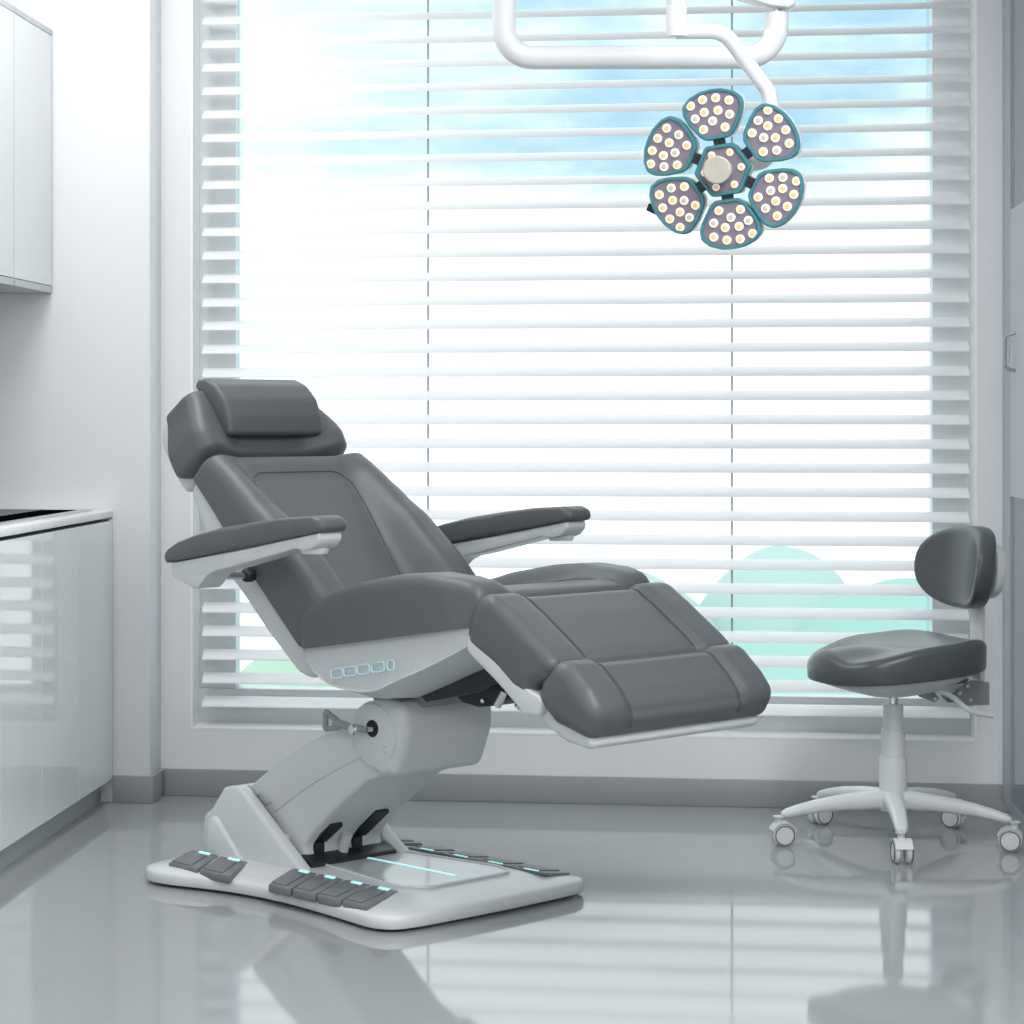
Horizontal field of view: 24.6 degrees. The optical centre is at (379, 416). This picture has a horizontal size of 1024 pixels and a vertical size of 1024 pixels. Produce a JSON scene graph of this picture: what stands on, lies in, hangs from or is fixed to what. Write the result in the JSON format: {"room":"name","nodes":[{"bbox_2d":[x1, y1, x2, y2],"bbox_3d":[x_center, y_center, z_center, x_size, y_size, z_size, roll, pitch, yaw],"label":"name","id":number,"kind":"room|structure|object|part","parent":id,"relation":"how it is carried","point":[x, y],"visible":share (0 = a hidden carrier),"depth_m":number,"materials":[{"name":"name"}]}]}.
{"room":"medical treatment room","nodes":[
{"label":"medical treatment room","id":0,"kind":"room"},
{"bbox_2d":[0,0,160,801],"bbox_3d":[-1.062,-0.313,7.334,0.734,3.000,0.158,0,0,7],"label":"wall","id":1,"kind":"structure","parent":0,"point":[80,361],"depth_m":7.23,"materials":[{"name":"white paint"}]},
{"bbox_2d":[113,768,164,803],"bbox_3d":[-0.750,1.145,7.289,0.127,0.084,0.170,0,0,7],"label":"baseboard","id":2,"kind":"structure","parent":1,"relation":"attached to","point":[126,788],"depth_m":7.21,"materials":[{"name":"grey"}]},
{"bbox_2d":[0,795,1023,1023],"bbox_3d":[0.202,1.237,2.542,4.730,0.100,9.795,0,0,7],"label":"floor","id":3,"kind":"structure","parent":0,"point":[681,914],"depth_m":5.37,"materials":[{"name":"grey tile"}]},
{"bbox_2d":[0,534,41,869],"bbox_3d":[-1.251,0.753,6.246,0.609,0.868,0.401,0,0,7],"label":"base cabinet","id":4,"kind":"object","parent":3,"relation":"on","point":[20,554],"visible":1,"depth_m":6.20,"materials":[{"name":"grey laminate"}]},
{"bbox_2d":[22,527,78,850],"bbox_3d":[-1.201,0.753,6.645,0.609,0.868,0.401,0,0,7],"label":"base cabinet","id":5,"kind":"object","parent":3,"relation":"on","point":[60,545],"visible":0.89,"depth_m":6.60,"materials":[{"name":"grey laminate"}]},
{"bbox_3d":[-0.908,0.717,6.609,0.019,0.795,0.399,0,0,7],"label":"door","id":6,"kind":"part","parent":5,"relation":"part of","materials":[{"name":"white paint"}]},
{"bbox_2d":[61,521,112,824],"bbox_3d":[-1.150,0.753,7.051,0.609,0.868,0.415,0,0,7],"label":"base cabinet","id":7,"kind":"object","parent":3,"relation":"on","point":[95,537],"visible":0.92,"depth_m":7.00,"materials":[{"name":"grey laminate"}]},
{"bbox_3d":[-0.858,0.717,7.014,0.019,0.795,0.413,0,0,7],"label":"door","id":8,"kind":"part","parent":7,"relation":"part of","materials":[{"name":"white paint"}]},
{"bbox_2d":[146,379,770,930],"bbox_3d":[0.128,0.543,5.762,0.930,1.288,1.629,0,0,-43],"label":"chair","id":9,"kind":"object","parent":3,"relation":"on","point":[358,586],"visible":1,"depth_m":5.69,"materials":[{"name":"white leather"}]},
{"bbox_2d":[166,391,346,478],"bbox_3d":[-0.339,0.046,6.265,0.510,0.229,0.219,0,0,-43],"label":"cushion","id":10,"kind":"object","parent":9,"relation":"on","point":[203,425],"depth_m":6.15,"materials":[{"name":"grey leather"}]},
{"bbox_3d":[-0.302,0.342,5.608,0.074,0.152,0.557,0,0,-43],"label":"armrest","id":11,"kind":"part","parent":9,"relation":"part of","materials":[{"name":"grey"}]},
{"bbox_2d":[196,379,321,435],"bbox_3d":[-0.320,-0.026,6.245,0.326,0.151,0.148,0,0,-43],"label":"pillow","id":12,"kind":"object","parent":9,"relation":"on","point":[237,407],"depth_m":6.18,"materials":[{"name":"grey leather"}]},
{"bbox_3d":[-0.087,0.879,5.994,0.278,0.261,0.451,0,0,-43],"label":"arm","id":13,"kind":"part","parent":9,"relation":"part of","materials":[{"name":"white plastic"}]},
{"bbox_3d":[-0.151,0.306,5.446,0.068,0.022,0.068,0,0,-43],"label":"arm knob","id":14,"kind":"part","parent":9,"relation":"part of","materials":[{"name":"grey plastic"}]},
{"bbox_2d":[194,453,474,646],"bbox_3d":[-0.097,0.327,6.005,0.576,0.463,0.533,0,0,-43],"label":"cushion","id":15,"kind":"object","parent":9,"relation":"on","point":[386,534],"depth_m":6.02,"materials":[{"name":"grey leather"}]},
{"bbox_3d":[-0.087,0.745,5.718,0.148,0.056,0.026,0,0,43],"label":"release lever","id":16,"kind":"part","parent":9,"relation":"part of","materials":[{"name":"grey metal"}]},
{"bbox_3d":[-0.090,1.119,5.998,0.292,0.032,0.082,0,0,-43],"label":"pivot plate","id":17,"kind":"part","parent":9,"relation":"part of","materials":[{"name":"grey metal"}]},
{"bbox_3d":[-0.052,0.943,5.957,0.270,0.377,0.565,0,0,-43],"label":"lift arm","id":18,"kind":"part","parent":9,"relation":"part of","materials":[{"name":"white plastic"}]},
{"bbox_2d":[350,881,362,884],"bbox_3d":[-0.057,1.126,5.669,0.013,0.004,0.040,0,0,-43],"label":"indicator light","id":19,"kind":"object","parent":9,"relation":"on","point":[351,882],"depth_m":5.66,"materials":[{"name":"teal plastic"}]},
{"bbox_3d":[-0.035,1.155,5.938,0.785,0.052,0.947,0,0,-43],"label":"plate","id":20,"kind":"part","parent":9,"relation":"part of","materials":[{"name":"white plastic"}]},
{"bbox_2d":[377,886,389,890],"bbox_3d":[0.009,1.126,5.598,0.013,0.004,0.040,0,0,-43],"label":"indicator light","id":21,"kind":"object","parent":9,"relation":"on","point":[379,888],"depth_m":5.59,"materials":[{"name":"teal plastic"}]},
{"bbox_3d":[0.061,1.129,5.879,0.358,0.002,0.455,0,0,-43],"label":"deck panel","id":22,"kind":"part","parent":9,"relation":"part of","materials":[{"name":"white plastic"}]},
{"bbox_2d":[300,562,649,648],"bbox_3d":[0.239,0.456,5.643,0.640,0.200,0.605,0,0,-43],"label":"seat cushion","id":23,"kind":"object","parent":9,"relation":"on","point":[443,608],"depth_m":5.45,"materials":[{"name":"grey leather"}]},
{"bbox_3d":[0.284,0.660,5.506,0.020,0.048,0.042,0,0,-43],"label":"actuator rod","id":24,"kind":"part","parent":9,"relation":"part of","materials":[{"name":"silver metal"}]},
{"bbox_3d":[0.313,0.342,6.180,0.074,0.152,0.557,0,0,-43],"label":"armrest","id":25,"kind":"part","parent":9,"relation":"part of","materials":[{"name":"grey plastic"}]},
{"bbox_3d":[0.464,0.306,6.018,0.068,0.022,0.068,0,0,-43],"label":"arm knob","id":26,"kind":"part","parent":9,"relation":"part of","materials":[{"name":"grey plastic"}]},
{"bbox_2d":[468,582,728,689],"bbox_3d":[0.507,0.504,5.354,0.628,0.219,0.272,0,0,-43],"label":"cushion","id":27,"kind":"object","parent":9,"relation":"on","point":[524,636],"depth_m":5.25,"materials":[{"name":"grey leather"}]},
{"bbox_2d":[540,644,770,737],"bbox_3d":[0.622,0.606,5.231,0.624,0.158,0.179,0,0,-43],"label":"cushion","id":28,"kind":"object","parent":9,"relation":"on","point":[591,690],"depth_m":5.16,"materials":[{"name":"grey leather"}]},
{"bbox_2d":[769,526,1022,863],"bbox_3d":[1.415,0.747,6.556,0.680,0.878,0.676,0,0,-18],"label":"stool","id":29,"kind":"object","parent":3,"relation":"on","point":[964,567],"visible":1,"depth_m":6.50,"materials":[{"name":"leather"}]},
{"bbox_2d":[769,815,796,831],"bbox_3d":[1.116,1.125,6.498,0.068,0.040,0.047,0,0,-5],"label":"hood","id":30,"kind":"object","parent":29,"relation":"attached to","point":[780,825],"depth_m":6.48,"materials":[{"name":"white plastic"}]},
{"bbox_3d":[1.263,1.075,6.523,0.306,0.071,0.060,0,0,-10],"label":"arm","id":31,"kind":"part","parent":29,"relation":"part of","materials":[{"name":"white plastic"}]},
{"bbox_3d":[1.353,1.075,6.706,0.060,0.071,0.306,0,0,-28],"label":"arm","id":32,"kind":"part","parent":29,"relation":"part of","materials":[{"name":"white plastic"}]},
{"bbox_3d":[1.409,1.075,6.382,0.060,0.071,0.306,0,0,8],"label":"arm","id":33,"kind":"part","parent":29,"relation":"part of","materials":[{"name":"white plastic"}]},
{"bbox_3d":[1.438,0.674,6.554,0.470,0.124,0.430,0,0,-18],"label":"seat","id":34,"kind":"part","parent":29,"relation":"part of","materials":[{"name":"leather"}]},
{"bbox_2d":[891,831,913,849],"bbox_3d":[1.388,1.125,6.234,0.047,0.040,0.068,0,0,1],"label":"hood","id":35,"kind":"object","parent":29,"relation":"attached to","point":[899,843],"depth_m":6.22,"materials":[{"name":"white plastic"}]},
{"bbox_3d":[1.554,1.075,6.677,0.060,0.071,0.306,0,0,44],"label":"arm","id":36,"kind":"part","parent":29,"relation":"part of","materials":[{"name":"white plastic"}]},
{"bbox_3d":[1.589,1.075,6.477,0.306,0.071,0.060,0,0,26],"label":"arm","id":37,"kind":"part","parent":29,"relation":"part of","materials":[{"name":"white plastic"}]},
{"bbox_3d":[1.616,0.792,6.501,0.169,0.085,0.033,0,0,9],"label":"height lever","id":38,"kind":"part","parent":29,"relation":"part of","materials":[{"name":"white"}]},
{"bbox_3d":[1.613,0.624,6.611,0.178,0.315,0.056,0,0,-18],"label":"post","id":39,"kind":"part","parent":29,"relation":"part of","materials":[{"name":"white"}]},
{"bbox_2d":[997,820,1022,837],"bbox_3d":[1.723,1.125,6.411,0.068,0.040,0.047,0,0,15],"label":"hood","id":40,"kind":"object","parent":29,"relation":"attached to","point":[1009,831],"depth_m":6.39,"materials":[{"name":"white plastic"}]},
{"bbox_3d":[-1.313,0.753,5.749,0.609,0.868,0.599,0,0,7],"label":"base cabinet","id":41,"kind":"object","parent":3,"relation":"on","visible":0},
{"bbox_2d":[0,510,112,536],"bbox_3d":[-1.240,0.298,6.354,0.614,0.022,1.822,0,0,7],"label":"countertop","id":42,"kind":"structure","parent":41,"relation":"on","point":[36,525],"depth_m":6.55,"materials":[{"name":"white"}]},
{"bbox_2d":[0,509,91,525],"bbox_3d":[-1.185,0.284,6.588,0.475,0.006,1.180,0,0,7],"label":"cooktop","id":43,"kind":"object","parent":42,"relation":"in","point":[7,516],"visible":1,"depth_m":6.81,"materials":[{"name":"black glass"}]},
{"bbox_3d":[-1.200,0.285,6.590,0.445,0.004,1.180,0,0,7],"label":"glass","id":44,"kind":"part","parent":43,"relation":"part of","materials":[{"name":"black glass"}]},
{"bbox_2d":[161,0,1023,784],"bbox_3d":[0.795,-0.313,7.293,4.730,3.000,0.220,0,0,7],"label":"wall","id":45,"kind":"structure","parent":0,"point":[997,754],"depth_m":7.13,"materials":[{"name":"white paint"}]},
{"bbox_2d":[190,0,976,741],"bbox_3d":[0.613,-0.307,7.295,2.411,2.571,0.181,0,0,7],"label":"window","id":46,"kind":"structure","parent":45,"relation":"in","point":[232,718],"depth_m":7.25,"materials":[{"name":"white"}]},
{"bbox_3d":[0.608,0.974,7.260,2.403,0.008,0.111,0,0,7],"label":"sill","id":47,"kind":"part","parent":46,"relation":"part of","materials":[{"name":"white plastic"}]},
{"bbox_2d":[202,0,968,718],"bbox_3d":[0.613,-0.311,7.251,2.370,2.470,0.058,0,0,7],"label":"blind","id":48,"kind":"object","parent":46,"relation":"attached to","point":[731,540],"visible":0.77,"depth_m":7.23,"materials":[{"name":"white plastic"}]},
{"bbox_3d":[0.150,-0.281,7.334,0.006,2.410,0.002,0,0,7],"label":"ladder cord","id":49,"kind":"part","parent":48,"relation":"part of","materials":[{"name":"grey fabric"}]},
{"bbox_3d":[1.083,-0.281,7.217,0.006,2.410,0.002,0,0,7],"label":"ladder cord","id":50,"kind":"part","parent":48,"relation":"part of","materials":[{"name":"grey fabric"}]},
{"bbox_2d":[164,768,1023,812],"bbox_3d":[1.151,1.145,7.131,3.684,0.084,0.012,0,0,7],"label":"baseboard","id":51,"kind":"structure","parent":45,"relation":"attached to","point":[1006,798],"depth_m":7.18,"materials":[{"name":"grey"}]},
{"bbox_2d":[1003,202,1023,498],"bbox_3d":[1.695,-0.318,5.737,0.047,2.950,2.605,0,0,7],"label":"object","id":52,"kind":"structure","parent":45,"relation":"in","point":[1016,334],"depth_m":6.73,"materials":[{"name":"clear glass"}]},
{"bbox_3d":[1.819,-0.188,6.777,0.035,0.119,0.010,0,0,7],"label":"handle","id":53,"kind":"part","parent":52,"relation":"part of","materials":[{"name":"grey metal"}]},
{"bbox_3d":[1.696,-0.188,5.658,0.002,0.839,2.450,0,0,7],"label":"frosted panel","id":54,"kind":"part","parent":52,"relation":"part of","materials":[{"name":"grey glass"}]},
{"bbox_3d":[0.202,-1.863,2.542,4.730,0.100,9.795,0,0,7],"label":"ceiling","id":55,"kind":"structure","parent":0,"visible":0},
{"bbox_2d":[493,0,805,249],"bbox_3d":[0.597,-1.085,5.195,0.704,1.455,0.462,0,0,7],"label":"lamp","id":56,"kind":"object","parent":55,"relation":"hanging from","point":[725,170],"visible":1,"depth_m":5.01,"materials":[{"name":"white"}]},
{"bbox_3d":[0.589,-1.025,5.303,0.668,0.476,0.053,0,0,1],"label":"yoke arm","id":57,"kind":"part","parent":56,"relation":"part of","materials":[{"name":"white metal"}]},
{"bbox_3d":[0.622,-0.582,5.034,0.100,0.110,0.016,0,0,20],"label":"panel","id":58,"kind":"part","parent":56,"relation":"part of","materials":[{"name":"grey plastic"}]},
{"bbox_3d":[0.638,-0.455,5.042,0.103,0.107,0.016,0,0,19],"label":"panel","id":59,"kind":"part","parent":56,"relation":"part of","materials":[{"name":"grey plastic"}]},
{"bbox_3d":[0.633,-1.038,5.010,0.044,0.450,0.044,0,0,7],"label":"drop post","id":60,"kind":"part","parent":56,"relation":"part of","materials":[{"name":"white metal"}]},
{"bbox_3d":[0.710,-0.645,4.996,0.113,0.095,0.015,0,0,20],"label":"panel","id":61,"kind":"part","parent":56,"relation":"part of","materials":[{"name":"grey plastic"}]},
{"bbox_3d":[0.719,-0.522,4.977,0.060,0.060,0.054,0,0,19],"label":"pod handle","id":62,"kind":"part","parent":56,"relation":"part of","materials":[{"name":"beige plastic"}]},
{"bbox_3d":[0.732,-0.527,5.001,0.102,0.096,0.014,0,0,20],"label":"panel","id":63,"kind":"part","parent":56,"relation":"part of","materials":[{"name":"grey plastic"}]},
{"bbox_3d":[0.743,-0.679,5.041,0.231,0.325,0.077,0,0,-16],"label":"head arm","id":64,"kind":"part","parent":56,"relation":"part of","materials":[{"name":"white metal"}]},
{"bbox_3d":[0.749,-0.412,5.008,0.114,0.094,0.015,0,0,20],"label":"panel","id":65,"kind":"part","parent":56,"relation":"part of","materials":[{"name":"grey plastic"}]},
{"bbox_3d":[0.857,-1.091,5.305,0.185,0.344,0.070,0,0,7],"label":"spring arm","id":66,"kind":"part","parent":56,"relation":"part of","materials":[{"name":"white metal"}]},
{"bbox_3d":[0.828,-0.601,4.960,0.103,0.107,0.016,0,0,19],"label":"panel","id":67,"kind":"part","parent":56,"relation":"part of","materials":[{"name":"grey plastic"}]},
{"bbox_3d":[0.840,-0.464,4.970,0.102,0.109,0.016,0,0,20],"label":"panel","id":68,"kind":"part","parent":56,"relation":"part of","materials":[{"name":"grey plastic"}]},
{"bbox_3d":[-2.075,-0.313,2.791,0.150,3.000,9.425,0,0,7],"label":"wall","id":69,"kind":"structure","parent":0,"visible":0},
{"bbox_2d":[0,0,13,285],"bbox_3d":[-1.310,-0.789,6.585,0.427,0.812,0.543,0,0,7],"label":"upper cabinet","id":70,"kind":"object","parent":69,"relation":"attached to","point":[6,9],"visible":1,"depth_m":6.76,"materials":[{"name":"grey"}]},
{"bbox_2d":[0,7,51,292],"bbox_3d":[-1.250,-0.789,7.062,0.427,0.812,0.417,0,0,7],"label":"upper cabinet","id":71,"kind":"object","parent":69,"relation":"attached to","point":[32,39],"visible":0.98,"depth_m":7.02,"materials":[{"name":"grey"}]},
{"bbox_3d":[-1.048,-0.790,7.034,0.019,0.771,0.409,0,0,7],"label":"door","id":72,"kind":"part","parent":71,"relation":"part of","materials":[{"name":"white paint"}]},
{"label":"outside","id":73,"kind":"structure","parent":0,"visible":0},
{"bbox_2d":[700,546,844,631],"bbox_3d":[7.688,4.837,45.397,6.600,4.700,12.000,0,0,7],"label":"tree","id":74,"kind":"object","parent":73,"point":[771,552],"visible":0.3,"depth_m":43.49,"materials":[{"name":"green plant"}]},
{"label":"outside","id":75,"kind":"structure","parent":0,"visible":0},
{"bbox_2d":[792,578,929,632],"bbox_3d":[9.400,5.047,42.160,9.200,4.280,14.000,0,0,7],"label":"hills","id":76,"kind":"structure","parent":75,"point":[845,601],"depth_m":40.95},
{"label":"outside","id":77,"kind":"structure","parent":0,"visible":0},
{"bbox_2d":[641,571,719,630],"bbox_3d":[4.761,5.017,43.747,7.200,4.340,14.000,0,0,7],"label":"hills","id":78,"kind":"structure","parent":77,"point":[651,578],"depth_m":43.37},
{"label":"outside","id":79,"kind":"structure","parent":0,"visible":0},
{"bbox_2d":[729,630,917,695],"bbox_3d":[6.423,5.352,38.501,10.400,3.670,12.000,0,0,7],"label":"hills","id":80,"kind":"structure","parent":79,"point":[753,649],"depth_m":37.05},
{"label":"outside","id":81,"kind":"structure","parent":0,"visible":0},
{"bbox_2d":[240,649,333,686],"bbox_3d":[-1.590,5.600,40.510,4.800,3.174,12.000,0,0,7],"label":"hills","id":82,"kind":"structure","parent":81,"point":[256,666],"depth_m":39.06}
]}

